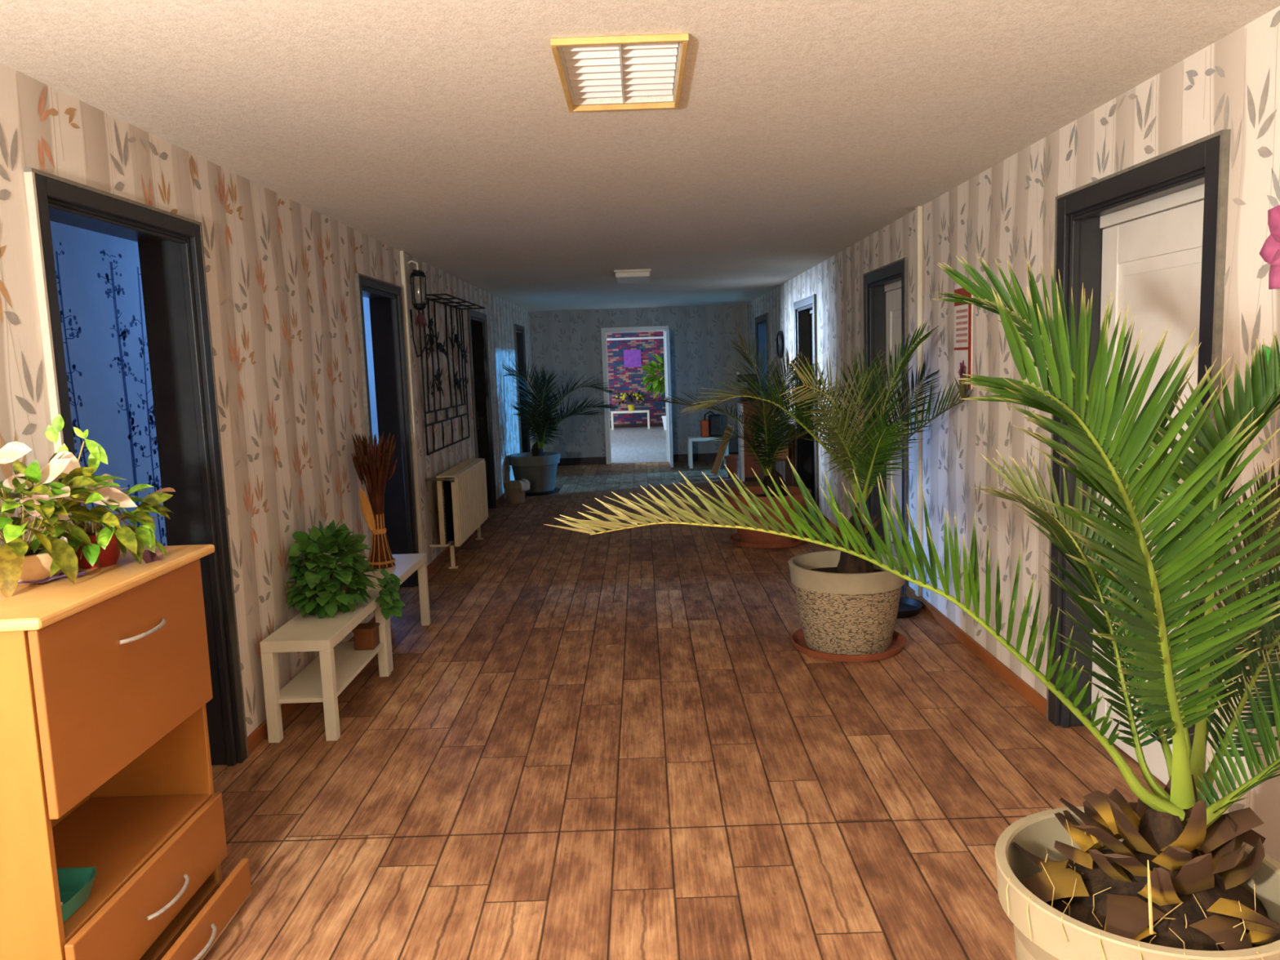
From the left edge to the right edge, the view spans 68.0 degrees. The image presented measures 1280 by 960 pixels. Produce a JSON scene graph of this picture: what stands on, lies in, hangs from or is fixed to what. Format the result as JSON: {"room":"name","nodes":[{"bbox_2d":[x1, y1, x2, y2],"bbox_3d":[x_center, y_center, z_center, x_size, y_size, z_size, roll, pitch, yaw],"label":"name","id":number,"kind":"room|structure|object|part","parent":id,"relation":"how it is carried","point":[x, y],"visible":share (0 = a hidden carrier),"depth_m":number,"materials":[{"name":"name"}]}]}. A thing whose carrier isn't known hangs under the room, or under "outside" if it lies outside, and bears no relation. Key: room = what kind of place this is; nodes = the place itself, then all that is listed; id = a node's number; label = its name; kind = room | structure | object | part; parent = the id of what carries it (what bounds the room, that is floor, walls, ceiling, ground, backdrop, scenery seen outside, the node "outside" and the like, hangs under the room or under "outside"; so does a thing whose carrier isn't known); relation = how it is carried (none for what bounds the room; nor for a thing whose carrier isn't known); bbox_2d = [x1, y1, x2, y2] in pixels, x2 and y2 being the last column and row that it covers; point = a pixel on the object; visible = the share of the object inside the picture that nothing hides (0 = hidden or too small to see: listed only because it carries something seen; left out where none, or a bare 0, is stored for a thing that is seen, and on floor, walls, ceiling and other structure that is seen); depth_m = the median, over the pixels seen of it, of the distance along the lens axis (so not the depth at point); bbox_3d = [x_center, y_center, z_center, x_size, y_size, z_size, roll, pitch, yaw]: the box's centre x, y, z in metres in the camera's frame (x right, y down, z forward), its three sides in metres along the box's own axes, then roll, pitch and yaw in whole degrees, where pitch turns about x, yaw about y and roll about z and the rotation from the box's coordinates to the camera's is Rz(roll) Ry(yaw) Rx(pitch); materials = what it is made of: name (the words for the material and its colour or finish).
{"room":"hallway","nodes":[
{"label":"hallway","id":0,"kind":"room"},
{"bbox_2d":[49,220,167,546],"bbox_3d":[-3.286,-0.494,7.913,0.201,2.500,15.030,-2,7,0],"label":"wall","id":1,"kind":"structure","parent":0,"point":[99,282],"depth_m":5.73,"materials":[{"name":"paper"}]},
{"bbox_2d":[0,62,535,736],"bbox_3d":[-1.836,-0.094,4.235,0.202,2.500,22.430,-2,7,0],"label":"wall","id":2,"kind":"structure","parent":0,"point":[280,271],"depth_m":4.37,"materials":[{"name":"paper"}]},
{"bbox_2d":[23,167,248,765],"bbox_3d":[-1.820,0.146,3.387,0.223,2.227,1.065,-2,7,0],"label":"door","id":3,"kind":"structure","parent":2,"relation":"in","point":[171,247],"depth_m":3.77,"materials":[{"name":"paint"}]},
{"bbox_2d":[247,492,506,754],"bbox_3d":[-1.686,1.107,4.382,0.016,0.070,22.430,-2,7,0],"label":"baseboard","id":4,"kind":"structure","parent":2,"relation":"attached to","point":[260,734],"depth_m":4.51,"materials":[{"name":"brown wood"}]},
{"bbox_2d":[354,272,418,586],"bbox_3d":[-1.821,-0.241,6.554,0.223,2.227,1.074,-2,7,0],"label":"door","id":5,"kind":"structure","parent":2,"relation":"in","point":[385,299],"depth_m":6.97,"materials":[{"name":"paint"}]},
{"bbox_2d":[399,250,424,553],"bbox_3d":[-1.723,-0.496,7.193,0.030,2.430,0.060,-2,7,0],"label":"trim","id":6,"kind":"structure","parent":2,"relation":"attached to","point":[402,255],"depth_m":7.16,"materials":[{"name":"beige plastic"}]},
{"bbox_2d":[410,423,413,442],"bbox_3d":[-1.724,-0.354,7.145,0.019,0.140,0.090,-2,7,0],"label":"light switch","id":7,"kind":"object","parent":2,"relation":"attached to","point":[411,425],"visible":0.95,"depth_m":7.14,"materials":[{"name":"beige plastic"}]},
{"bbox_2d":[405,257,426,357],"bbox_3d":[-1.691,-1.327,7.360,0.150,0.745,0.390,-2,7,0],"label":"wall lantern","id":8,"kind":"object","parent":2,"relation":"attached to","point":[419,294],"visible":0.99,"depth_m":7.18,"materials":[{"name":"black metal"}]},
{"bbox_3d":[-1.681,-1.442,7.208,0.092,0.200,0.092,-2,7,0],"label":"glass","id":9,"kind":"part","parent":8,"relation":"part of","materials":[{"name":"glass"}]},
{"bbox_2d":[417,293,484,455],"bbox_3d":[-1.611,-0.941,8.424,0.238,1.266,1.888,-2,7,0],"label":"coat rack","id":10,"kind":"object","parent":2,"relation":"attached to","point":[460,345],"visible":1,"depth_m":8.19,"materials":[{"name":"black metal"}]},
{"bbox_3d":[-1.708,-0.528,7.945,0.012,0.090,0.060,-2,7,0],"label":"collar plate","id":11,"kind":"part","parent":10,"relation":"part of","materials":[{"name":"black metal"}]},
{"bbox_3d":[-1.708,-0.583,8.391,0.012,0.090,0.060,-2,7,0],"label":"collar plate","id":12,"kind":"part","parent":10,"relation":"part of","materials":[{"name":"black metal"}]},
{"bbox_2d":[426,293,484,309],"bbox_3d":[-1.631,-1.564,8.357,0.234,0.012,1.870,-2,7,0],"label":"shelf","id":13,"kind":"object","parent":10,"relation":"attached to","point":[446,304],"depth_m":8.32,"materials":[{"name":"black metal"}]},
{"bbox_3d":[-1.708,-0.637,8.838,0.012,0.090,0.060,-2,7,0],"label":"collar plate","id":14,"kind":"part","parent":10,"relation":"part of","materials":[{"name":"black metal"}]},
{"bbox_2d":[466,309,497,508],"bbox_3d":[-1.821,-0.711,10.390,0.223,2.227,1.124,-2,7,0],"label":"door","id":15,"kind":"structure","parent":2,"relation":"in","point":[477,321],"depth_m":10.83,"materials":[{"name":"paint"}]},
{"bbox_3d":[-1.821,-0.685,10.860,0.064,0.200,0.140,-2,7,0],"label":"handle","id":16,"kind":"part","parent":15,"relation":"part of","materials":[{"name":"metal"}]},
{"bbox_2d":[513,323,530,453],"bbox_3d":[-1.821,-1.150,13.969,0.223,2.227,1.074,-2,7,0],"label":"door","id":17,"kind":"structure","parent":2,"relation":"in","point":[519,331],"depth_m":14.34,"materials":[{"name":"paint"}]},
{"bbox_2d":[362,296,378,449],"bbox_3d":[-2.562,-0.341,6.456,1.250,2.500,12.100,-2,7,0],"label":"wall","id":18,"kind":"structure","parent":0,"point":[366,300],"depth_m":9.34,"materials":[{"name":"paint"}]},
{"bbox_2d":[507,451,559,492],"bbox_3d":[-1.353,-0.100,12.228,0.670,0.465,0.670,-2,7,0],"label":"pot","id":19,"kind":"object","parent":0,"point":[539,468],"depth_m":12.00,"materials":[{"name":"grey ceramic"}]},
{"bbox_2d":[606,331,666,424],"bbox_3d":[-0.089,-2.597,24.163,6.600,2.500,0.200,-2,7,0],"label":"wall","id":20,"kind":"structure","parent":0,"point":[624,380],"depth_m":24.06,"materials":[{"name":"brick"}]},
{"bbox_2d":[623,349,641,367],"bbox_3d":[-0.187,-3.076,23.986,0.440,0.440,0.034,-2,7,0],"label":"picture","id":21,"kind":"object","parent":20,"relation":"attached to","point":[632,357],"visible":1,"depth_m":23.97},
{"bbox_2d":[606,336,663,340],"bbox_3d":[-0.124,-3.568,23.914,6.200,0.050,0.060,-2,7,0],"label":"trim","id":22,"kind":"structure","parent":20,"relation":"attached to","point":[656,337],"depth_m":23.89,"materials":[{"name":"white paint"}]},
{"bbox_2d":[609,422,663,428],"bbox_3d":[-0.047,-1.388,24.201,6.200,0.090,0.020,-2,7,0],"label":"baseboard","id":23,"kind":"structure","parent":20,"relation":"attached to","point":[655,424],"depth_m":24.19,"materials":[{"name":"wood"}]},
{"bbox_2d":[528,303,748,457],"bbox_3d":[1.360,-1.581,15.452,9.900,2.500,0.202,-2,7,0],"label":"wall","id":24,"kind":"structure","parent":0,"point":[568,343],"depth_m":15.31,"materials":[{"name":"paper"}]},
{"bbox_2d":[600,325,675,467],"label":"door","id":25,"kind":"structure","parent":24,"relation":"in","point":[655,328],"depth_m":15.25,"materials":[{"name":"white paint"}]},
{"bbox_2d":[557,452,738,466],"bbox_3d":[0.053,-0.341,15.495,3.460,0.120,0.016,-2,7,0],"label":"baseboard","id":26,"kind":"structure","parent":24,"relation":"attached to","point":[702,456],"depth_m":15.49,"materials":[{"name":"wood"}]},
{"bbox_2d":[0,0,1279,311],"bbox_3d":[1.315,-2.050,8.514,9.900,0.120,31.800,-2,7,0],"label":"ceiling","id":27,"kind":"structure","parent":0,"point":[444,134],"depth_m":3.31,"materials":[{"name":"paint"}]},
{"bbox_2d":[550,33,688,112],"bbox_3d":[-0.057,-1.286,2.936,0.380,0.095,0.700,-2,7,0],"label":"ceiling lamp","id":28,"kind":"object","parent":27,"relation":"attached to","point":[606,66],"visible":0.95,"depth_m":2.92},
{"bbox_2d":[613,268,650,283],"bbox_3d":[-0.071,-2.009,9.365,0.350,0.069,0.700,-2,7,0],"label":"ceiling lamp","id":29,"kind":"object","parent":27,"relation":"attached to","point":[625,276],"visible":1,"depth_m":9.03,"materials":[{"name":"beige plastic"}]},
{"bbox_2d":[200,426,1165,959],"bbox_3d":[1.406,0.537,8.831,9.900,0.104,31.800,-2,7,0],"label":"floor","id":30,"kind":"structure","parent":0,"point":[620,744],"depth_m":3.73,"materials":[{"name":"brown wood"}]},
{"bbox_2d":[0,544,251,959],"bbox_3d":[-1.439,0.804,2.494,0.518,1.113,0.884,-2,7,0],"label":"dresser","id":31,"kind":"object","parent":30,"relation":"on","point":[105,680],"visible":0.93,"depth_m":2.40,"materials":[{"name":"brown wood"}]},
{"bbox_2d":[17,570,87,583],"bbox_3d":[-1.535,0.252,2.373,0.263,0.014,0.074,-7,9,-37],"label":"cloth","id":32,"kind":"object","parent":31,"relation":"on","point":[62,575],"visible":0.48,"depth_m":2.38,"materials":[{"name":"purple fabric"}]},
{"bbox_2d":[0,452,125,597],"bbox_3d":[-1.499,0.100,2.382,0.408,0.335,0.442,-2,7,0],"label":"potted plant","id":33,"kind":"object","parent":31,"relation":"on","point":[19,562],"visible":0.94,"depth_m":2.33,"materials":[{"name":"plant"}]},
{"bbox_2d":[17,544,62,586],"bbox_3d":[-1.558,0.218,2.405,0.208,0.080,0.208,-2,7,0],"label":"flowerpot","id":34,"kind":"object","parent":33,"relation":"on","point":[36,566],"depth_m":2.35,"materials":[{"name":"beige ceramic"}]},
{"bbox_2d":[57,866,96,922],"bbox_3d":[-1.392,0.999,2.256,0.136,0.056,0.196,-2,7,0],"label":"tray","id":35,"kind":"object","parent":31,"relation":"on","point":[75,884],"visible":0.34,"depth_m":2.33,"materials":[{"name":"teal plastic"}]},
{"bbox_2d":[0,413,175,577],"bbox_3d":[-1.472,0.057,2.530,0.390,0.475,0.472,-2,7,0],"label":"trailing plant","id":36,"kind":"object","parent":31,"relation":"on","point":[107,544],"visible":0.73,"depth_m":2.46,"materials":[{"name":"green plant"}]},
{"bbox_3d":[-1.484,0.187,2.587,0.140,0.092,0.140,-2,7,0],"label":"pot","id":37,"kind":"part","parent":36,"relation":"part of","materials":[{"name":"red ceramic"}]},
{"bbox_3d":[-1.304,0.492,2.450,0.022,0.430,0.767,-2,7,0],"label":"flap door","id":38,"kind":"part","parent":31,"relation":"part of","materials":[{"name":"brown wood"}]},
{"bbox_2d":[52,793,211,943],"bbox_3d":[-1.484,1.010,2.514,0.367,0.018,0.735,-2,7,0],"label":"shelf","id":39,"kind":"object","parent":31,"relation":"attached to","point":[118,835],"depth_m":2.63,"materials":[{"name":"brown wood"}]},
{"bbox_3d":[-1.276,0.391,2.461,0.040,0.011,0.217,-2,7,0],"label":"handle","id":40,"kind":"part","parent":31,"relation":"part of","materials":[{"name":"metal"}]},
{"bbox_3d":[-1.282,1.100,2.525,0.022,0.203,0.767,-2,7,0],"label":"drawer","id":41,"kind":"part","parent":31,"relation":"part of","materials":[{"name":"brown wood"}]},
{"bbox_3d":[-1.251,1.116,2.542,0.040,0.011,0.212,-2,7,0],"label":"handle","id":42,"kind":"part","parent":31,"relation":"part of","materials":[{"name":"metal"}]},
{"bbox_2d":[139,880,219,959],"bbox_3d":[-1.474,1.290,2.548,0.367,0.018,0.735,-2,7,0],"label":"drawer","id":43,"kind":"object","parent":31,"relation":"attached to","point":[194,905],"depth_m":2.70,"materials":[{"name":"brown wood"}]},
{"bbox_3d":[-1.184,1.262,2.560,0.040,0.011,0.212,-2,7,0],"label":"handle","id":44,"kind":"part","parent":31,"relation":"part of","materials":[{"name":"metal"}]},
{"bbox_3d":[-1.214,1.266,2.550,0.022,0.108,0.765,-2,7,0],"label":"drawer","id":45,"kind":"part","parent":31,"relation":"part of","materials":[{"name":"brown wood"}]},
{"bbox_2d":[259,590,391,742],"bbox_3d":[-1.499,0.875,4.618,0.305,0.460,0.915,-2,7,0],"label":"side table","id":46,"kind":"object","parent":30,"relation":"on","point":[338,663],"visible":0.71,"depth_m":4.26,"materials":[{"name":"beige wood"}]},
{"bbox_3d":[-1.625,0.957,4.192,0.050,0.410,0.050,-2,7,0],"label":"leg","id":47,"kind":"part","parent":46,"relation":"part of","materials":[{"name":"beige wood"}]},
{"bbox_3d":[-1.371,0.948,4.191,0.050,0.410,0.050,-2,7,0],"label":"leg","id":48,"kind":"part","parent":46,"relation":"part of","materials":[{"name":"white wood"}]},
{"bbox_2d":[278,641,383,703],"bbox_3d":[-1.497,0.923,4.624,0.281,0.020,0.875,-2,7,0],"label":"shelf","id":49,"kind":"object","parent":46,"relation":"attached to","point":[306,686],"depth_m":4.49,"materials":[{"name":"beige wood"}]},
{"bbox_2d":[284,520,405,620],"bbox_3d":[-1.466,0.486,4.703,0.465,0.602,0.654,-2,7,0],"label":"potted plant","id":50,"kind":"object","parent":46,"relation":"on","point":[332,585],"visible":1,"depth_m":4.56,"materials":[{"name":"green plant"}]},
{"bbox_3d":[-1.536,0.569,4.724,0.170,0.125,0.170,-2,7,0],"label":"pot","id":51,"kind":"part","parent":50,"relation":"part of","materials":[{"name":"brown"}]},
{"bbox_2d":[351,622,379,650],"bbox_3d":[-1.422,0.815,4.936,0.110,0.112,0.130,-2,7,0],"label":"flower pot","id":52,"kind":"object","parent":46,"relation":"on","point":[366,635],"visible":0.96,"depth_m":4.88,"materials":[{"name":"brown ceramic"}]},
{"bbox_3d":[-1.371,0.843,5.050,0.050,0.410,0.050,-2,7,0],"label":"leg","id":53,"kind":"part","parent":46,"relation":"part of","materials":[{"name":"white wood"}]},
{"bbox_2d":[341,553,430,671],"bbox_3d":[-1.504,0.758,5.576,0.305,0.460,0.975,-2,7,0],"label":"bench","id":54,"kind":"object","parent":30,"relation":"on","point":[406,565],"visible":0.4,"depth_m":5.84,"materials":[{"name":"white wood"}]},
{"bbox_2d":[351,431,397,568],"bbox_3d":[-1.555,0.117,5.601,0.262,0.805,0.234,-2,7,0],"label":"bundle","id":55,"kind":"object","parent":54,"relation":"on","point":[375,471],"visible":1,"depth_m":5.58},
{"bbox_3d":[-1.376,0.835,5.119,0.050,0.410,0.050,-2,7,0],"label":"leg","id":56,"kind":"part","parent":54,"relation":"part of","materials":[{"name":"white wood"}]},
{"bbox_3d":[-1.376,0.722,6.037,0.050,0.410,0.050,-2,7,0],"label":"leg","id":57,"kind":"part","parent":54,"relation":"part of","materials":[{"name":"white wood"}]},
{"bbox_2d":[425,457,488,568],"bbox_3d":[-1.580,0.266,8.339,0.250,0.769,1.470,-2,7,0],"label":"radiator","id":58,"kind":"object","parent":30,"relation":"on","point":[462,492],"visible":1,"depth_m":7.81,"materials":[{"name":"metal"}]},
{"bbox_3d":[-1.610,0.172,8.353,0.034,0.575,1.420,-2,7,0],"label":"panel","id":59,"kind":"part","parent":58,"relation":"part of","materials":[{"name":"metal"}]},
{"bbox_3d":[-1.532,0.628,7.759,0.070,0.190,0.050,-2,7,0],"label":"leg","id":60,"kind":"part","parent":58,"relation":"part of","materials":[{"name":"metal"}]},
{"bbox_2d":[436,457,481,477],"bbox_3d":[-1.569,-0.111,8.319,0.133,0.016,1.418,-2,7,0],"label":"shelf","id":61,"kind":"object","parent":58,"relation":"attached to","point":[467,465],"depth_m":8.19,"materials":[{"name":"wood"}]},
{"bbox_3d":[-1.476,0.167,8.352,0.036,0.575,1.420,-2,7,0],"label":"panel","id":62,"kind":"part","parent":58,"relation":"part of","materials":[{"name":"metal"}]},
{"bbox_3d":[-1.532,0.473,9.019,0.070,0.190,0.050,-2,7,0],"label":"leg","id":63,"kind":"part","parent":58,"relation":"part of","materials":[{"name":"metal"}]},
{"bbox_2d":[502,478,530,503],"bbox_3d":[-1.475,0.132,11.397,0.331,0.285,0.290,0,7,16],"label":"pot","id":64,"kind":"object","parent":30,"relation":"on","point":[515,490],"visible":1,"depth_m":11.30,"materials":[{"name":"beige ceramic"}]},
{"bbox_2d":[524,487,559,495],"bbox_3d":[-1.345,0.148,12.259,0.630,0.035,0.630,-2,7,0],"label":"saucer","id":65,"kind":"object","parent":30,"relation":"on","point":[556,490],"visible":0.45,"depth_m":12.03,"materials":[{"name":"black plastic"}]},
{"bbox_2d":[502,358,621,492],"bbox_3d":[-0.963,-0.724,12.055,1.500,1.718,1.102,-2,7,0],"label":"potted palm","id":66,"kind":"object","parent":65,"relation":"on","point":[539,467],"visible":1,"depth_m":11.97,"materials":[{"name":"plant"}]},
{"bbox_2d":[610,409,649,430],"bbox_3d":[-0.239,-1.494,23.593,0.950,0.460,0.300,-2,7,0],"label":"bench","id":67,"kind":"object","parent":30,"relation":"on","point":[637,411],"visible":1,"depth_m":23.43,"materials":[{"name":"white wood"}]},
{"bbox_3d":[-0.688,-1.438,23.474,0.050,0.410,0.050,-2,7,0],"label":"leg","id":68,"kind":"part","parent":67,"relation":"part of","materials":[{"name":"white wood"}]},
{"bbox_2d":[613,390,647,410],"bbox_3d":[-0.227,-1.983,23.531,0.934,0.525,0.568,-2,7,0],"label":"potted plant","id":69,"kind":"object","parent":67,"relation":"on","point":[638,397],"visible":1,"depth_m":23.47,"materials":[{"name":"yellow plant"}]},
{"bbox_3d":[-0.214,-1.797,23.556,0.190,0.150,0.190,-2,7,0],"label":"pot","id":70,"kind":"part","parent":69,"relation":"part of","materials":[{"name":"yellow ceramic"}]},
{"bbox_3d":[0.212,-1.469,23.471,0.050,0.410,0.050,-2,7,0],"label":"leg","id":71,"kind":"part","parent":67,"relation":"part of","materials":[{"name":"white wood"}]},
{"bbox_2d":[640,353,666,430],"bbox_3d":[0.648,-2.126,22.805,1.282,1.843,1.089,-2,7,0],"label":"plant","id":72,"kind":"object","parent":30,"relation":"on","point":[658,385],"visible":0.47,"depth_m":22.65,"materials":[{"name":"green plant"}]},
{"bbox_3d":[0.708,-1.382,22.902,0.360,0.340,0.360,-2,7,0],"label":"pot","id":73,"kind":"part","parent":72,"relation":"part of","materials":[{"name":"white ceramic"}]},
{"bbox_2d":[687,435,728,468],"bbox_3d":[1.046,-0.438,14.605,0.600,0.460,0.400,-2,7,0],"label":"bench","id":74,"kind":"object","parent":30,"relation":"on","point":[691,438],"visible":0.61,"depth_m":14.41,"materials":[{"name":"white wood"}]},
{"bbox_3d":[0.772,-0.425,14.783,0.050,0.410,0.050,-2,7,0],"label":"leg","id":75,"kind":"part","parent":74,"relation":"part of","materials":[{"name":"white wood"}]},
{"bbox_3d":[0.772,-0.382,14.436,0.050,0.410,0.050,-2,7,0],"label":"leg","id":76,"kind":"part","parent":74,"relation":"part of","materials":[{"name":"white wood"}]},
{"bbox_2d":[700,410,722,437],"bbox_3d":[1.091,-0.866,14.533,0.320,0.401,0.220,-2,7,0],"label":"backpack","id":77,"kind":"object","parent":74,"relation":"on","point":[708,427],"visible":0.98,"depth_m":14.44,"materials":[{"name":"black fabric"}]},
{"bbox_3d":[1.065,-0.988,14.518,0.180,0.153,0.024,-2,7,0],"label":"handle","id":78,"kind":"part","parent":77,"relation":"part of","materials":[{"name":"black fabric"}]},
{"bbox_3d":[1.322,-0.401,14.433,0.050,0.410,0.050,-2,7,0],"label":"leg","id":79,"kind":"part","parent":74,"relation":"part of","materials":[{"name":"white wood"}]},
{"bbox_2d":[711,424,733,475],"bbox_3d":[1.162,-0.420,13.388,0.360,0.723,0.037,1,8,27],"label":"wooden board","id":80,"kind":"object","parent":30,"relation":"on","point":[720,455],"visible":0.93,"depth_m":13.40,"materials":[{"name":"brown wood"}]},
{"bbox_2d":[724,454,738,478],"bbox_3d":[1.289,-0.190,13.124,0.240,0.310,0.240,-2,7,0],"label":"flower pot","id":81,"kind":"object","parent":30,"relation":"on","point":[731,460],"visible":0.74,"depth_m":13.05,"materials":[{"name":"ceramic"}]},
{"bbox_2d":[737,400,772,481],"bbox_3d":[1.553,-0.533,12.750,0.435,1.065,0.320,-2,7,0],"label":"base cabinet","id":82,"kind":"object","parent":30,"relation":"on","point":[746,473],"visible":0.48,"depth_m":12.64,"materials":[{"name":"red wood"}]},
{"bbox_3d":[1.359,-0.514,12.752,0.045,1.040,0.300,-2,7,0],"label":"white panel","id":83,"kind":"part","parent":82,"relation":"part of","materials":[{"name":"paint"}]},
{"bbox_2d":[736,372,756,401],"bbox_3d":[1.420,-1.253,12.662,0.261,0.391,0.240,-2,7,0],"label":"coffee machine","id":84,"kind":"object","parent":82,"relation":"on","point":[738,375],"visible":0.59,"depth_m":12.56,"materials":[{"name":"black plastic"}]},
{"bbox_2d":[729,532,808,548],"bbox_3d":[1.144,0.525,8.406,0.698,0.050,0.698,-2,7,0],"label":"saucer","id":85,"kind":"object","parent":30,"relation":"on","point":[735,538],"visible":0.48,"depth_m":8.13,"materials":[{"name":"ceramic"}]},
{"bbox_2d":[648,330,838,543],"bbox_3d":[0.913,-0.367,8.162,1.690,1.867,1.045,-2,7,0],"label":"potted palm","id":86,"kind":"object","parent":85,"relation":"on","point":[745,535],"visible":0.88,"depth_m":8.17,"materials":[{"name":"plant"}]},
{"bbox_2d":[759,421,794,486],"bbox_3d":[1.604,-0.240,11.179,0.330,0.862,0.550,-2,7,0],"label":"shelf unit","id":87,"kind":"object","parent":30,"relation":"on","point":[789,476],"visible":0.15,"depth_m":11.07,"materials":[{"name":"brown wood"}]},
{"bbox_2d":[768,443,788,458],"bbox_3d":[1.600,-0.343,11.088,0.240,0.162,0.305,-2,7,0],"label":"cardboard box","id":88,"kind":"object","parent":87,"relation":"on","point":[784,456],"visible":0.17,"depth_m":10.95,"materials":[{"name":"brown cardboard"}]},
{"bbox_3d":[1.603,-0.260,11.176,0.290,0.022,0.530,-2,7,0],"label":"shelf","id":89,"kind":"part","parent":87,"relation":"part of","materials":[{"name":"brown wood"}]},
{"bbox_2d":[790,627,906,662],"bbox_3d":[1.159,0.906,5.290,0.632,0.050,0.632,-2,7,0],"label":"saucer","id":90,"kind":"object","parent":30,"relation":"on","point":[899,640],"visible":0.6,"depth_m":5.08,"materials":[{"name":"ceramic"}]},
{"bbox_2d":[681,320,973,654],"bbox_3d":[0.993,0.032,5.229,1.665,1.782,0.923,-4,7,-15],"label":"potted palm","id":91,"kind":"object","parent":90,"relation":"on","point":[848,604],"visible":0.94,"depth_m":5.04,"materials":[{"name":"green plant"}]},
{"bbox_2d":[897,596,922,617],"bbox_3d":[1.584,0.805,5.992,0.388,0.050,0.388,-2,7,0],"label":"saucer","id":92,"kind":"object","parent":30,"relation":"on","point":[908,606],"visible":0.36,"depth_m":6.00,"materials":[{"name":"black plastic"}]},
{"bbox_2d":[543,253,1279,959],"bbox_3d":[0.773,0.412,2.099,1.981,1.832,0.876,-2,7,0],"label":"potted palm","id":93,"kind":"object","parent":30,"relation":"on","point":[1165,874],"visible":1,"depth_m":1.99,"materials":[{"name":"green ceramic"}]},
{"bbox_2d":[725,485,811,543],"bbox_3d":[1.137,0.317,8.381,0.750,0.442,0.750,-2,7,0],"label":"pot","id":94,"kind":"object","parent":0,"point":[745,535],"depth_m":8.15,"materials":[{"name":"ceramic"}]},
{"bbox_2d":[787,550,906,654],"bbox_3d":[1.151,0.683,5.262,0.644,0.472,0.644,-2,7,0],"label":"pot","id":95,"kind":"object","parent":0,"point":[846,606],"depth_m":5.05,"materials":[{"name":"beige ceramic"}]},
{"bbox_2d":[746,5,1279,862],"bbox_3d":[1.860,-0.223,4.219,0.202,2.500,22.430,-2,7,0],"label":"wall","id":96,"kind":"structure","parent":0,"point":[1006,211],"depth_m":4.42,"materials":[{"name":"paper"}]},
{"bbox_2d":[755,312,769,399],"bbox_3d":[1.853,-1.224,13.522,0.223,2.227,1.341,-2,7,0],"label":"door","id":97,"kind":"structure","parent":96,"relation":"in","point":[762,322],"depth_m":13.99,"materials":[{"name":"paint"}]},
{"bbox_2d":[776,330,783,358],"bbox_3d":[1.719,-1.660,11.635,0.044,0.340,0.340,-2,7,0],"label":"wall clock","id":98,"kind":"object","parent":96,"relation":"attached to","point":[780,340],"visible":0.99,"depth_m":11.55,"materials":[{"name":"black plastic"}]},
{"bbox_2d":[793,293,818,515],"bbox_3d":[1.854,-0.798,10.041,0.223,2.227,1.228,-2,7,0],"label":"door","id":99,"kind":"structure","parent":96,"relation":"in","point":[804,308],"depth_m":10.47,"materials":[{"name":"paint"}]},
{"bbox_2d":[862,257,908,595],"bbox_3d":[1.854,-0.402,6.807,0.223,2.227,1.148,-2,7,0],"label":"door","id":100,"kind":"structure","parent":96,"relation":"in","point":[886,287],"depth_m":7.10,"materials":[{"name":"paint"}]},
{"bbox_2d":[915,205,922,596],"bbox_3d":[1.745,-0.464,5.938,0.030,2.430,0.060,-2,7,0],"label":"trim","id":101,"kind":"structure","parent":96,"relation":"attached to","point":[918,210],"depth_m":5.88,"materials":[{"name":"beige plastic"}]},
{"bbox_2d":[817,515,1046,716],"bbox_3d":[1.796,0.986,4.367,0.016,0.070,22.430,-2,7,0],"label":"baseboard","id":102,"kind":"structure","parent":96,"relation":"attached to","point":[1033,697],"depth_m":4.93,"materials":[{"name":"brown wood"}]},
{"bbox_2d":[954,280,973,389],"bbox_3d":[1.739,-0.773,5.109,0.011,0.565,0.270,-2,7,0],"label":"wall calendar","id":103,"kind":"object","parent":96,"relation":"attached to","point":[963,313],"visible":0.89,"depth_m":5.10,"materials":[{"name":"white paper"}]},
{"bbox_2d":[958,360,966,382],"bbox_3d":[1.744,-0.582,5.131,0.001,0.137,0.133,-2,7,0],"label":"print","id":104,"kind":"object","parent":103,"relation":"attached to","point":[962,371],"depth_m":5.13},
{"bbox_2d":[1046,128,1231,785],"bbox_3d":[1.854,0.007,3.466,0.223,2.227,1.126,-2,7,0],"label":"door","id":105,"kind":"structure","parent":96,"relation":"in","point":[1151,233],"depth_m":3.49,"materials":[{"name":"paint"}]},
{"bbox_2d":[1259,204,1279,365],"bbox_3d":[1.714,-0.415,2.458,0.053,0.721,0.346,-2,7,0],"label":"flower decoration","id":106,"kind":"object","parent":96,"relation":"attached to","point":[1269,252],"visible":0.77,"depth_m":2.53,"materials":[{"name":"pink plant"}]},
{"bbox_2d":[995,806,1279,959],"bbox_3d":[1.082,1.079,2.046,0.597,0.500,0.597,-2,7,0],"label":"pot","id":107,"kind":"object","parent":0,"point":[1060,904],"depth_m":1.95,"materials":[{"name":"beige ceramic"}]}
]}

